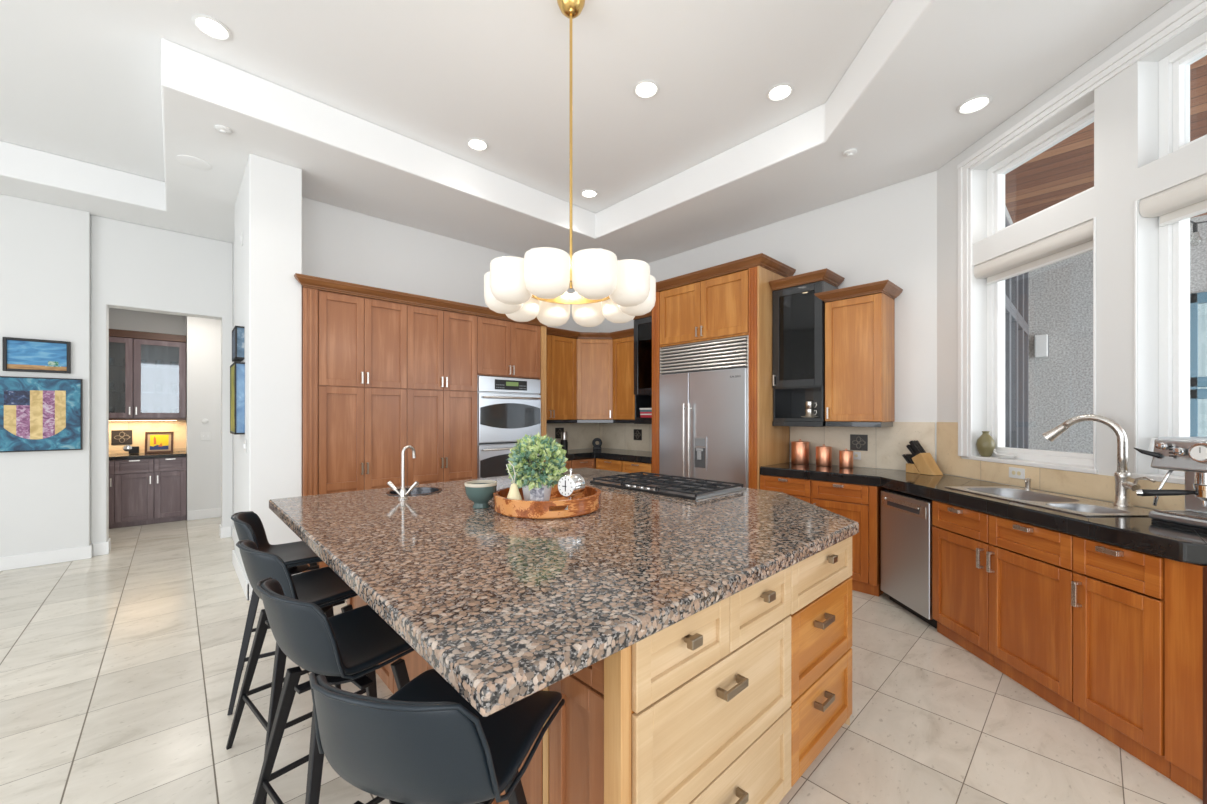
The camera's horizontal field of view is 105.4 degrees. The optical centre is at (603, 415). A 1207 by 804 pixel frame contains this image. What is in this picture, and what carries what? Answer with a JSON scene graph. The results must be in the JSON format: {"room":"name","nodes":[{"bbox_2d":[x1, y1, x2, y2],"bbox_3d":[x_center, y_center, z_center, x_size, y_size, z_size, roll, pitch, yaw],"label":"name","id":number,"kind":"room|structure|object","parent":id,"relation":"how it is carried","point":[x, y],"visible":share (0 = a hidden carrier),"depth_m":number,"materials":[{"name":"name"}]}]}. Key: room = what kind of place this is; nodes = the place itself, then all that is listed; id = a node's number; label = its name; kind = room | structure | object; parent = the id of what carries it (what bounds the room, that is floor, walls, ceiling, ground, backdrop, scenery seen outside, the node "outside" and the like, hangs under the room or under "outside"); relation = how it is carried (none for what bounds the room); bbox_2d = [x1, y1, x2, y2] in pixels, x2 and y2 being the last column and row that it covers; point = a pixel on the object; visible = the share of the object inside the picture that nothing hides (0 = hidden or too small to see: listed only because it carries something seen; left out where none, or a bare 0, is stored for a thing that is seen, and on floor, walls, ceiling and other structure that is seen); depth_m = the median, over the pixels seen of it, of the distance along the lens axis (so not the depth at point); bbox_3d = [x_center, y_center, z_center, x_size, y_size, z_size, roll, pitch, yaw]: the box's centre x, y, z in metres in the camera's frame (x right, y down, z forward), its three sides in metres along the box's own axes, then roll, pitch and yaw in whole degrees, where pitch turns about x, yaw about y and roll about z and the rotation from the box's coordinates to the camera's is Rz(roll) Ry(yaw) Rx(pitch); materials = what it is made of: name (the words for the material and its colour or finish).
{"room":"kitchen","nodes":[
{"label":"kitchen","id":0,"kind":"room"},
{"bbox_2d":[0,194,90,556],"bbox_3d":[-6.640,-0.315,3.567,3.570,3.530,0.280,0,0,-43],"label":"wall","id":1,"kind":"structure","parent":0,"point":[45,249],"depth_m":4.49,"materials":[{"name":"white paint"}]},
{"bbox_2d":[2,337,70,373],"bbox_3d":[-5.470,-0.582,4.443,0.416,0.317,0.035,0,0,-43],"label":"framed painting","id":2,"kind":"object","parent":1,"relation":"attached to","point":[18,354],"visible":1,"depth_m":4.43,"materials":[{"name":"black"}]},
{"bbox_2d":[0,376,82,452],"bbox_3d":[-5.527,-0.016,4.386,0.734,0.712,0.040,0,0,-43],"label":"painting","id":3,"kind":"object","parent":1,"relation":"attached to","point":[37,413],"visible":1,"depth_m":4.44,"materials":[{"name":"blue paint"}]},
{"bbox_2d":[0,544,92,570],"bbox_3d":[-6.551,1.385,3.491,3.576,0.130,0.080,0,0,-43],"label":"baseboard","id":4,"kind":"structure","parent":1,"relation":"attached to","point":[84,552],"depth_m":4.48,"materials":[{"name":"white paint"}]},
{"bbox_2d":[91,215,232,543],"bbox_3d":[-4.943,-0.315,5.208,1.150,3.530,0.200,0,0,-43],"label":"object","id":5,"kind":"structure","parent":1,"relation":"in","point":[136,267],"depth_m":5.03,"materials":[{"name":"white paint"}]},
{"bbox_2d":[93,538,110,555],"bbox_3d":[-5.304,1.385,4.860,0.114,0.130,0.216,0,0,-43],"label":"baseboard","id":6,"kind":"structure","parent":5,"relation":"attached to","point":[103,548],"depth_m":4.79,"materials":[{"name":"white paint"}]},
{"bbox_2d":[219,524,230,537],"bbox_3d":[-4.567,1.385,5.548,0.101,0.130,0.216,0,0,-43],"label":"baseboard","id":7,"kind":"structure","parent":5,"relation":"attached to","point":[224,532],"depth_m":5.47,"materials":[{"name":"white paint"}]},
{"bbox_2d":[109,308,220,510],"bbox_3d":[-5.623,-0.025,6.126,2.450,2.950,2.070,0,0,-43],"label":"wall","id":8,"kind":"structure","parent":0,"point":[203,335],"depth_m":6.49,"materials":[{"name":"white paint"}]},
{"bbox_2d":[109,329,185,420],"bbox_3d":[-6.472,-0.542,6.293,1.118,1.216,0.357,0,0,-43],"label":"wall cabinet","id":9,"kind":"object","parent":8,"relation":"attached to","point":[139,399],"visible":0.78,"depth_m":6.42,"materials":[{"name":"brown wood"}]},
{"bbox_2d":[109,391,176,393],"bbox_3d":[-6.494,-0.325,6.316,1.082,0.010,0.257,0,0,-43],"label":"shelf","id":10,"kind":"object","parent":9,"relation":"attached to","point":[110,392],"depth_m":6.49,"materials":[{"name":"clear glass"}]},
{"bbox_2d":[109,365,178,369],"bbox_3d":[-6.494,-0.675,6.316,1.082,0.010,0.257,0,0,-43],"label":"shelf","id":11,"kind":"object","parent":9,"relation":"attached to","point":[111,367],"depth_m":6.48,"materials":[{"name":"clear glass"}]},
{"bbox_2d":[109,420,185,453],"bbox_3d":[-6.594,0.287,6.419,1.128,0.464,0.013,0,0,-43],"label":"backsplash","id":12,"kind":"structure","parent":8,"relation":"attached to","point":[138,428],"depth_m":6.50,"materials":[{"name":"tile"}]},
{"bbox_2d":[111,430,131,444],"bbox_3d":[-6.651,0.295,6.346,0.200,0.200,0.014,0,0,-43],"label":"tile","id":13,"kind":"structure","parent":12,"relation":"attached to","point":[118,437],"depth_m":6.34,"materials":[{"name":"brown tile"}]},
{"bbox_2d":[187,508,220,520],"bbox_3d":[-5.398,1.385,6.715,1.016,0.130,0.016,0,0,-43],"label":"baseboard","id":14,"kind":"structure","parent":8,"relation":"attached to","point":[215,512],"depth_m":6.48,"materials":[{"name":"white paint"}]},
{"bbox_2d":[233,242,233,526],"bbox_3d":[-3.988,-0.315,5.225,0.269,3.530,1.480,0,0,-43],"label":"wall","id":15,"kind":"structure","parent":0,"point":[233,242],"depth_m":5.50,"materials":[{"name":"white paint"}]},
{"bbox_2d":[234,153,301,582],"bbox_3d":[-3.090,-0.315,4.202,0.354,3.530,1.240,0,0,-43],"label":"wall pillar","id":16,"kind":"structure","parent":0,"point":[268,204],"depth_m":3.76,"materials":[{"name":"white paint"}]},
{"bbox_2d":[230,362,244,434],"bbox_3d":[-3.180,-0.147,3.988,0.067,0.603,0.436,0,0,-43],"label":"canvas","id":17,"kind":"object","parent":16,"relation":"attached to","point":[237,369],"visible":1,"depth_m":3.85,"materials":[{"name":"blue paint"}]},
{"bbox_2d":[232,326,243,361],"bbox_3d":[-3.160,-0.618,3.973,0.060,0.273,0.326,0,0,-43],"label":"canvas","id":18,"kind":"object","parent":16,"relation":"attached to","point":[238,331],"visible":0.99,"depth_m":3.86,"materials":[{"name":"blue paint"}]},
{"bbox_2d":[232,550,294,599],"bbox_3d":[-3.090,1.385,4.191,0.371,0.130,1.256,0,0,-43],"label":"baseboard","id":19,"kind":"structure","parent":16,"relation":"attached to","point":[246,586],"depth_m":3.90,"materials":[{"name":"white paint"}]},
{"bbox_2d":[0,0,892,212],"bbox_3d":[-1.278,-2.430,1.769,9.250,0.100,10.230,0,0,-43],"label":"ceiling","id":20,"kind":"structure","parent":0,"point":[80,80],"depth_m":3.13,"materials":[{"name":"white paint"}]},
{"bbox_2d":[191,14,231,40],"bbox_3d":[-2.396,-2.373,2.812,0.190,0.011,0.190,0,0,-43],"label":"recessed light","id":21,"kind":"object","parent":20,"relation":"in","point":[209,26],"visible":1,"depth_m":2.81,"materials":[{"name":"white plastic"}]},
{"bbox_2d":[466,138,488,150],"bbox_3d":[-1.102,-2.373,4.021,0.190,0.011,0.190,0,0,-43],"label":"recessed light","id":22,"kind":"object","parent":20,"relation":"in","point":[477,144],"visible":1,"depth_m":4.02,"materials":[{"name":"white plastic"}]},
{"bbox_2d":[484,0,655,326],"bbox_3d":[-0.184,-1.479,2.600,0.965,1.800,0.941,0,0,-43],"label":"chandelier","id":23,"kind":"object","parent":20,"relation":"hanging from","point":[533,285],"visible":1,"depth_m":2.30,"materials":[{"name":"white glass"}]},
{"bbox_2d":[580,189,597,197],"bbox_3d":[-0.153,-2.373,4.908,0.190,0.011,0.190,0,0,-43],"label":"recessed light","id":24,"kind":"object","parent":20,"relation":"in","point":[587,193],"visible":1,"depth_m":4.91,"materials":[{"name":"white plastic"}]},
{"bbox_2d":[633,80,658,98],"bbox_3d":[0.311,-2.373,3.343,0.190,0.011,0.190,0,0,-43],"label":"recessed light","id":25,"kind":"object","parent":20,"relation":"in","point":[644,89],"visible":1,"depth_m":3.34,"materials":[{"name":"white plastic"}]},
{"bbox_2d":[766,83,793,101],"bbox_3d":[1.295,-2.373,3.374,0.190,0.011,0.190,0,0,-43],"label":"recessed light","id":26,"kind":"object","parent":20,"relation":"in","point":[779,92],"visible":1,"depth_m":3.37,"materials":[{"name":"white plastic"}]},
{"bbox_2d":[302,197,598,449],"bbox_3d":[-1.552,-0.465,5.702,3.940,3.830,0.150,0,0,-43],"label":"wall","id":27,"kind":"structure","parent":0,"point":[339,244],"depth_m":4.93,"materials":[{"name":"white paint"}]},
{"bbox_2d":[547,327,579,422],"bbox_3d":[-0.709,-0.518,6.099,0.690,1.225,0.411,0,0,-43],"label":"upper cabinet","id":28,"kind":"object","parent":27,"relation":"attached to","point":[561,343],"visible":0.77,"depth_m":6.07,"materials":[{"name":"brown wood"}]},
{"bbox_2d":[576,332,613,422],"bbox_3d":[-0.103,-0.518,6.498,0.728,1.225,0.654,0,0,-43],"label":"upper cabinet","id":29,"kind":"object","parent":27,"relation":"attached to","point":[594,349],"visible":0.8,"depth_m":6.26,"materials":[{"name":"brown wood"}]},
{"bbox_2d":[0,0,1170,262],"bbox_3d":[-1.599,-2.230,3.730,11.495,0.300,7.136,0,0,18],"label":"ceiling","id":30,"kind":"structure","parent":0,"point":[896,104],"depth_m":3.74,"materials":[{"name":"white paint"}]},
{"bbox_2d":[175,155,211,169],"bbox_3d":[-3.361,-2.076,3.771,0.224,0.007,0.223,0,0,-43],"label":"ceiling speaker","id":31,"kind":"object","parent":30,"relation":"attached to","point":[193,162],"visible":1,"depth_m":3.76,"materials":[{"name":"white paint"}]},
{"bbox_2d":[214,125,231,134],"bbox_3d":[-2.753,-2.063,3.326,0.100,0.031,0.099,0,0,-43],"label":"ceiling detector","id":32,"kind":"object","parent":30,"relation":"attached to","point":[222,129],"visible":1,"depth_m":3.31,"materials":[{"name":"white plastic"}]},
{"bbox_2d":[956,95,992,114],"bbox_3d":[2.474,-2.074,3.065,0.190,0.011,0.190,0,0,-43],"label":"recessed light","id":33,"kind":"object","parent":30,"relation":"in","point":[977,103],"visible":1,"depth_m":3.06,"materials":[{"name":"white plastic"}]},
{"bbox_2d":[0,517,1202,803],"bbox_3d":[-2.001,1.510,2.544,9.250,0.120,12.350,0,0,-43],"label":"floor","id":34,"kind":"structure","parent":0,"point":[118,668],"depth_m":2.27,"materials":[{"name":"tile"}]},
{"bbox_2d":[109,457,186,528],"bbox_3d":[-6.378,1.008,6.192,1.118,0.885,0.622,0,0,-43],"label":"base cabinet","id":35,"kind":"object","parent":34,"relation":"on","point":[146,491],"visible":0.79,"depth_m":6.11,"materials":[{"name":"brown wood"}]},
{"bbox_2d":[109,451,186,459],"bbox_3d":[-6.389,0.541,6.199,1.128,0.043,0.613,0,0,-43],"label":"countertop","id":36,"kind":"structure","parent":35,"relation":"on","point":[177,453],"depth_m":6.20,"materials":[{"name":"black stone"}]},
{"bbox_2d":[145,432,173,452],"bbox_3d":[-6.270,0.371,6.487,0.290,0.296,0.081,0,0,-39],"label":"framed picture","id":37,"kind":"object","parent":36,"relation":"on","point":[155,442],"visible":1,"depth_m":6.48,"materials":[{"name":"brown wood"}]},
{"bbox_2d":[227,511,322,714],"bbox_3d":[-1.740,0.987,2.558,0.518,0.930,0.485,0,0,-33],"label":"bar stool","id":38,"kind":"object","parent":34,"relation":"on","point":[248,525],"visible":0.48,"depth_m":2.43,"materials":[{"name":"black leather"}]},
{"bbox_2d":[226,539,365,803],"bbox_3d":[-1.301,0.987,2.045,0.485,0.930,0.518,0,0,39],"label":"bar stool","id":39,"kind":"object","parent":34,"relation":"on","point":[322,587],"visible":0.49,"depth_m":1.94,"materials":[{"name":"black leather"}]},
{"bbox_2d":[253,577,413,803],"bbox_3d":[-0.864,0.987,1.577,0.485,0.930,0.518,0,0,38],"label":"bar stool","id":40,"kind":"object","parent":34,"relation":"on","point":[348,646],"visible":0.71,"depth_m":1.45,"materials":[{"name":"black leather"}]},
{"bbox_2d":[302,287,406,572],"bbox_3d":[-2.403,0.185,4.353,0.850,2.530,0.647,0,0,-43],"label":"pantry cabinet","id":41,"kind":"object","parent":34,"relation":"on","point":[354,348],"visible":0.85,"depth_m":4.11,"materials":[{"name":"brown wood"}]},
{"bbox_2d":[309,669,564,803],"bbox_3d":[-0.389,0.987,1.092,0.485,0.930,0.518,0,0,17],"label":"bar stool","id":42,"kind":"object","parent":34,"relation":"on","point":[424,743],"visible":0.88,"depth_m":0.89,"materials":[{"name":"black leather"}]},
{"bbox_2d":[406,304,476,485],"bbox_3d":[-1.823,0.185,4.896,0.737,2.530,0.647,0,0,-43],"label":"pantry cabinet","id":43,"kind":"object","parent":34,"relation":"on","point":[441,389],"visible":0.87,"depth_m":4.67,"materials":[{"name":"brown wood"}]},
{"bbox_2d":[476,316,546,477],"bbox_3d":[-1.219,0.185,5.461,0.915,2.530,0.647,0,0,-43],"label":"tall cabinet","id":44,"kind":"object","parent":34,"relation":"on","point":[505,348],"visible":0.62,"depth_m":5.25,"materials":[{"name":"brown wood"}]},
{"bbox_2d":[294,273,546,326],"bbox_3d":[-1.781,-1.125,4.898,2.636,0.088,0.661,0,0,-43],"label":"crown molding","id":45,"kind":"structure","parent":44,"relation":"attached to","point":[323,284],"depth_m":4.33,"materials":[{"name":"brown wood"}]},
{"bbox_2d":[478,375,540,477],"bbox_3d":[-1.201,0.255,5.381,0.806,1.390,0.597,0,0,-43],"label":"double wall oven","id":46,"kind":"object","parent":44,"relation":"in","point":[509,408],"visible":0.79,"depth_m":5.13,"materials":[{"name":"silver metal"}]},
{"bbox_2d":[563,458,595,468],"bbox_3d":[-0.363,1.006,6.267,1.425,0.888,0.637,0,0,-43],"label":"base cabinet","id":47,"kind":"object","parent":34,"relation":"on","point":[581,463],"visible":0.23,"depth_m":5.95,"materials":[{"name":"brown wood"}]},
{"bbox_2d":[565,448,651,463],"bbox_3d":[-0.033,0.520,5.906,1.413,0.080,1.585,0,0,-43],"label":"countertop","id":48,"kind":"structure","parent":47,"relation":"on","point":[604,453],"depth_m":5.90,"materials":[{"name":"black stone"}]},
{"bbox_2d":[347,536,851,803],"bbox_3d":[-0.042,0.999,2.671,2.013,0.902,2.480,0,0,-43],"label":"kitchen island","id":49,"kind":"object","parent":34,"relation":"on","point":[732,701],"visible":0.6,"depth_m":1.40,"materials":[{"name":"brown wood"}]},
{"bbox_2d":[269,468,858,716],"bbox_3d":[-0.188,0.517,2.600,2.467,0.055,2.565,0,0,-43],"label":"island countertop","id":50,"kind":"structure","parent":49,"relation":"on","point":[505,609],"depth_m":1.53,"materials":[{"name":"brown stone"}]},
{"bbox_2d":[387,445,418,499],"bbox_3d":[-1.184,0.332,2.714,0.175,0.314,0.097,0,0,-25],"label":"bar faucet","id":51,"kind":"object","parent":50,"relation":"on","point":[402,493],"visible":1,"depth_m":2.71,"materials":[{"name":"silver metal"}]},
{"bbox_2d":[386,487,441,495],"bbox_3d":[-1.223,0.577,2.977,0.336,0.182,0.336,0,0,-43],"label":"bar sink","id":52,"kind":"object","parent":50,"relation":"in","point":[416,491],"visible":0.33,"depth_m":3.10,"materials":[{"name":"silver metal"}]},
{"bbox_2d":[465,480,496,508],"bbox_3d":[-0.657,0.422,2.465,0.171,0.134,0.171,0,0,-43],"label":"footed bowl","id":53,"kind":"object","parent":50,"relation":"on","point":[480,492],"visible":0.98,"depth_m":2.41,"materials":[{"name":"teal ceramic"}]},
{"bbox_2d":[493,484,600,518],"bbox_3d":[-0.296,0.446,2.450,0.569,0.086,0.569,0,0,-43],"label":"serving tray","id":54,"kind":"object","parent":50,"relation":"on","point":[589,501],"visible":0.75,"depth_m":2.23,"materials":[{"name":"brown wood"}]},
{"bbox_2d":[506,461,521,499],"bbox_3d":[-0.448,0.351,2.300,0.080,0.252,0.079,0,0,-43],"label":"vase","id":55,"kind":"object","parent":54,"relation":"on","point":[513,493],"visible":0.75,"depth_m":2.28,"materials":[{"name":"beige ceramic"}]},
{"bbox_2d":[506,432,567,500],"bbox_3d":[-0.354,0.281,2.439,0.331,0.391,0.326,0,0,-43],"label":"potted plant","id":56,"kind":"object","parent":54,"relation":"on","point":[536,486],"visible":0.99,"depth_m":2.36,"materials":[{"name":"green plant"}]},
{"bbox_2d":[530,488,543,500],"bbox_3d":[-0.342,0.414,2.361,0.072,0.090,0.004,0,-8,-8],"label":"photo","id":57,"kind":"object","parent":56,"relation":"attached to","point":[535,495],"depth_m":2.36},
{"bbox_2d":[558,468,584,509],"bbox_3d":[-0.164,0.370,2.332,0.116,0.212,0.096,0,0,35],"label":"desk clock","id":58,"kind":"object","parent":54,"relation":"on","point":[570,485],"visible":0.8,"depth_m":2.30,"materials":[{"name":"silver metal"}]},
{"bbox_2d":[590,472,745,499],"bbox_3d":[0.425,0.467,3.197,0.573,0.044,0.924,0,0,-43],"label":"gas cooktop","id":59,"kind":"object","parent":50,"relation":"in","point":[667,485],"visible":1,"depth_m":3.06,"materials":[{"name":"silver metal"}]},
{"bbox_2d":[596,458,651,474],"bbox_3d":[0.446,1.006,5.943,0.672,0.888,0.985,0,0,-43],"label":"base cabinet","id":60,"kind":"object","parent":34,"relation":"on","point":[603,464],"visible":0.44,"depth_m":5.72,"materials":[{"name":"brown wood"}]},
{"bbox_2d":[659,335,748,487],"bbox_3d":[1.222,0.333,5.058,0.708,2.235,1.118,0,0,-43],"label":"refrigerator","id":61,"kind":"object","parent":34,"relation":"on","point":[704,386],"visible":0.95,"depth_m":4.80,"materials":[{"name":"grey metal"}]},
{"bbox_2d":[652,253,795,488],"bbox_3d":[1.236,-0.037,5.077,0.711,2.974,1.482,0,0,-43],"label":"refrigerator surround","id":62,"kind":"object","parent":34,"relation":"on","point":[731,299],"visible":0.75,"depth_m":4.63,"materials":[{"name":"brown wood"}]},
{"bbox_2d":[760,475,886,596],"bbox_3d":[2.052,1.006,4.225,0.672,0.888,1.000,0,0,-43],"label":"base cabinet","id":63,"kind":"object","parent":34,"relation":"on","point":[861,504],"visible":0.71,"depth_m":3.77,"materials":[{"name":"orange wood"}]},
{"bbox_2d":[760,462,1206,565],"bbox_3d":[2.475,0.520,2.956,1.148,0.080,3.851,0,0,-15],"label":"countertop","id":64,"kind":"structure","parent":63,"relation":"on","point":[1136,533],"depth_m":2.38,"materials":[{"name":"black stone"}]},
{"bbox_2d":[791,439,809,463],"bbox_3d":[1.978,0.356,4.620,0.171,0.245,0.171,0,0,-43],"label":"copper canister","id":65,"kind":"object","parent":64,"relation":"on","point":[799,449],"visible":1,"depth_m":4.55,"materials":[{"name":"brown metal"}]},
{"bbox_2d":[816,444,831,465],"bbox_3d":[2.127,0.377,4.439,0.144,0.204,0.144,0,0,-43],"label":"copper canister","id":66,"kind":"object","parent":64,"relation":"on","point":[823,453],"visible":1,"depth_m":4.38,"materials":[{"name":"brown metal"}]},
{"bbox_2d":[839,449,852,467],"bbox_3d":[2.264,0.392,4.285,0.120,0.173,0.120,0,0,-43],"label":"copper canister","id":67,"kind":"object","parent":64,"relation":"on","point":[845,456],"visible":1,"depth_m":4.24,"materials":[{"name":"brown metal"}]},
{"bbox_2d":[906,453,942,475],"bbox_3d":[2.667,0.392,3.823,0.110,0.174,0.239,0,0,-19],"label":"knife block","id":68,"kind":"object","parent":64,"relation":"on","point":[924,463],"visible":1,"depth_m":3.79,"materials":[{"name":"brown wood"}]},
{"bbox_2d":[944,486,1153,525],"bbox_3d":[2.538,0.571,2.646,0.475,0.194,0.900,0,0,-1],"label":"sink","id":69,"kind":"object","parent":64,"relation":"in","point":[1060,502],"visible":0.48,"depth_m":2.58,"materials":[{"name":"grey metal"}]},
{"bbox_2d":[1042,414,1155,506],"bbox_3d":[2.694,0.232,2.502,0.109,0.482,0.471,0,0,-17],"label":"kitchen faucet","id":70,"kind":"object","parent":64,"relation":"on","point":[1123,485],"visible":1,"depth_m":2.42,"materials":[{"name":"silver metal"}]},
{"bbox_2d":[1134,437,1206,531],"bbox_3d":[2.614,0.240,1.946,0.400,0.478,0.411,0,0,-3],"label":"espresso machine","id":71,"kind":"object","parent":64,"relation":"on","point":[1188,455],"visible":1,"depth_m":2.00,"materials":[{"name":"silver metal"}]},
{"bbox_2d":[881,489,936,628],"bbox_3d":[2.463,1.016,3.377,0.566,0.868,0.537,0,0,-1],"label":"dishwasher","id":72,"kind":"object","parent":34,"relation":"on","point":[906,519],"visible":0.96,"depth_m":3.32,"materials":[{"name":"silver metal"}]},
{"bbox_2d":[932,501,993,666],"bbox_3d":[2.491,1.006,2.873,0.622,0.888,0.443,0,0,-1],"label":"base cabinet","id":73,"kind":"object","parent":34,"relation":"on","point":[960,535],"visible":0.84,"depth_m":2.85,"materials":[{"name":"orange wood"}]},
{"bbox_2d":[986,515,1079,721],"bbox_3d":[2.497,1.006,2.416,0.622,0.888,0.468,0,0,-1],"label":"base cabinet","id":74,"kind":"object","parent":34,"relation":"on","point":[1029,567],"visible":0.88,"depth_m":2.38,"materials":[{"name":"orange wood"}]},
{"bbox_2d":[1071,536,1169,778],"bbox_3d":[2.502,1.006,2.009,0.622,0.888,0.343,0,0,-1],"label":"base cabinet","id":75,"kind":"object","parent":34,"relation":"on","point":[1118,593],"visible":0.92,"depth_m":1.98,"materials":[{"name":"orange wood"}]},
{"bbox_2d":[1165,558,1206,803],"bbox_3d":[2.523,1.006,1.770,0.584,0.888,0.126,0,0,-1],"label":"end panel","id":76,"kind":"object","parent":34,"relation":"on","point":[1185,583],"visible":0.92,"depth_m":1.76,"materials":[{"name":"orange wood"}]},
{"bbox_2d":[599,170,936,469],"bbox_3d":[1.395,-0.465,5.559,0.170,3.830,4.384,0,0,-43],"label":"wall","id":77,"kind":"structure","parent":0,"point":[889,233],"depth_m":4.19,"materials":[{"name":"white paint"}]},
{"bbox_2d":[547,423,651,450],"bbox_3d":[-0.035,0.266,5.918,1.427,0.426,1.604,0,0,-43],"label":"backsplash","id":78,"kind":"structure","parent":77,"relation":"attached to","point":[579,435],"depth_m":6.63,"materials":[{"name":"tile"}]},
{"bbox_2d":[610,328,634,422],"bbox_3d":[0.377,-0.518,6.215,0.411,1.225,0.440,0,0,-43],"label":"upper cabinet","id":79,"kind":"object","parent":77,"relation":"attached to","point":[623,340],"visible":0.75,"depth_m":6.13,"materials":[{"name":"brown wood"}]},
{"bbox_2d":[633,310,651,423],"bbox_3d":[0.655,-0.610,5.870,0.456,1.420,0.571,0,0,-43],"label":"display cabinet","id":80,"kind":"object","parent":77,"relation":"attached to","point":[642,324],"visible":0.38,"depth_m":5.83,"materials":[{"name":"black paint"}]},
{"bbox_2d":[769,268,844,426],"bbox_3d":[1.974,-0.610,4.459,0.456,1.420,0.548,0,0,-43],"label":"display cabinet","id":81,"kind":"object","parent":77,"relation":"attached to","point":[798,316],"visible":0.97,"depth_m":4.38,"materials":[{"name":"black paint"}]},
{"bbox_2d":[814,280,902,426],"bbox_3d":[2.290,-0.513,4.135,0.436,1.215,0.594,0,0,-43],"label":"upper cabinet","id":82,"kind":"object","parent":77,"relation":"attached to","point":[859,319],"visible":1,"depth_m":4.02,"materials":[{"name":"brown wood"}]},
{"bbox_2d":[790,422,934,469],"bbox_3d":[2.388,0.266,4.362,0.012,0.426,1.252,0,0,-43],"label":"backsplash","id":83,"kind":"structure","parent":77,"relation":"attached to","point":[886,445],"depth_m":4.22,"materials":[{"name":"tile"}]},
{"bbox_2d":[850,434,867,450],"bbox_3d":[2.403,0.250,4.327,0.014,0.150,0.150,0,0,-43],"label":"tile","id":84,"kind":"structure","parent":83,"relation":"attached to","point":[857,442],"depth_m":4.32,"materials":[{"name":"grey tile"}]},
{"bbox_2d":[937,422,1184,509],"bbox_3d":[2.841,0.264,2.473,0.011,0.428,2.828,0,0,-1],"label":"backsplash","id":85,"kind":"structure","parent":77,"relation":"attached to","point":[1094,486],"depth_m":2.94,"materials":[{"name":"tile"}]},
{"bbox_2d":[1009,467,1024,478],"bbox_3d":[2.822,0.390,3.139,0.008,0.072,0.116,0,0,-1],"label":"outlet plate","id":86,"kind":"object","parent":85,"relation":"attached to","point":[1019,473],"visible":1,"depth_m":3.13,"materials":[{"name":"white plastic"}]},
{"bbox_2d":[937,0,1206,509],"bbox_3d":[2.963,-0.465,1.351,0.274,3.830,5.100,0,0,-1],"label":"wall window","id":87,"kind":"structure","parent":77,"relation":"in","point":[1128,169],"depth_m":2.61,"materials":[{"name":"white paint"}]},
{"bbox_2d":[976,431,994,456],"bbox_3d":[2.890,0.210,3.475,0.114,0.191,0.113,0,0,-43],"label":"bud vase","id":88,"kind":"object","parent":87,"relation":"on","point":[985,444],"visible":0.99,"depth_m":3.44,"materials":[{"name":"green ceramic"}]},
{"bbox_2d":[974,219,1092,284],"bbox_3d":[2.899,-1.075,3.097,0.110,0.150,0.859,0,0,-1],"label":"roller shade","id":89,"kind":"object","parent":87,"relation":"attached to","point":[1077,240],"visible":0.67,"depth_m":3.04,"materials":[{"name":"white fabric"}]},
{"bbox_2d":[987,280,1092,466],"bbox_3d":[2.995,-0.421,3.099,0.090,1.457,0.865,0,0,-1],"label":"window","id":90,"kind":"structure","parent":87,"relation":"attached to","point":[996,291],"depth_m":3.46,"materials":[{"name":"white paint"}]},
{"bbox_2d":[987,103,1093,236],"bbox_3d":[2.995,-1.605,3.099,0.090,0.570,0.865,0,0,-1],"label":"window","id":91,"kind":"structure","parent":87,"relation":"attached to","point":[1080,120],"depth_m":3.28,"materials":[{"name":"white paint"}]},
{"bbox_2d":[1148,216,1189,475],"bbox_3d":[2.970,-0.421,1.866,0.169,1.457,1.170,0,0,-1],"label":"window","id":92,"kind":"structure","parent":87,"relation":"attached to","point":[1173,239],"depth_m":2.40,"materials":[{"name":"white paint"}]},
{"bbox_2d":[1139,174,1206,226],"bbox_3d":[2.913,-1.075,1.865,0.110,0.150,1.164,0,0,-1],"label":"roller shade","id":93,"kind":"object","parent":87,"relation":"attached to","point":[1186,200],"visible":1,"depth_m":2.31,"materials":[{"name":"white fabric"}]},
{"bbox_2d":[1158,31,1206,158],"bbox_3d":[3.009,-1.605,1.866,0.090,0.570,1.170,0,0,-1],"label":"window","id":94,"kind":"structure","parent":87,"relation":"attached to","point":[1174,69],"depth_m":2.39,"materials":[{"name":"white paint"}]},
{"bbox_2d":[1005,205,1012,224],"bbox_3d":[4.141,-0.275,4.774,2.730,3.450,0.160,0,0,-43],"label":"wall","id":95,"kind":"structure","parent":0,"point":[1006,210],"depth_m":4.51,"materials":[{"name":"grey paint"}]},
{"bbox_2d":[1005,214,1028,448],"bbox_3d":[4.105,-0.300,4.651,2.250,2.900,0.130,0,0,-43],"label":"window","id":96,"kind":"structure","parent":95,"relation":"in","point":[1017,287],"depth_m":4.60,"materials":[{"name":"grey"}]},
{"bbox_2d":[1005,55,1206,223],"bbox_3d":[4.485,-2.035,1.755,6.350,0.070,5.040,0,0,-43],"label":"ceiling","id":97,"kind":"structure","parent":0,"point":[1065,170],"depth_m":3.73,"materials":[{"name":"brown wood"}]},
{"bbox_2d":[1029,215,1206,453],"bbox_3d":[6.804,-0.275,3.814,0.150,3.450,4.880,0,0,-43],"label":"wall","id":98,"kind":"structure","parent":0,"point":[1060,293],"depth_m":5.29,"materials":[{"name":"grey paint"}]},
{"bbox_2d":[1035,334,1048,357],"bbox_3d":[5.138,-0.820,5.391,0.129,0.260,0.120,0,0,-43],"label":"wall sconce","id":99,"kind":"object","parent":98,"relation":"attached to","point":[1041,341],"visible":1,"depth_m":5.35,"materials":[{"name":"grey"}]},
{"bbox_2d":[1190,292,1206,436],"bbox_3d":[6.296,0.100,4.263,0.100,2.660,1.130,0,0,-43],"label":"door","id":100,"kind":"structure","parent":98,"relation":"in","point":[1195,298],"depth_m":4.60,"materials":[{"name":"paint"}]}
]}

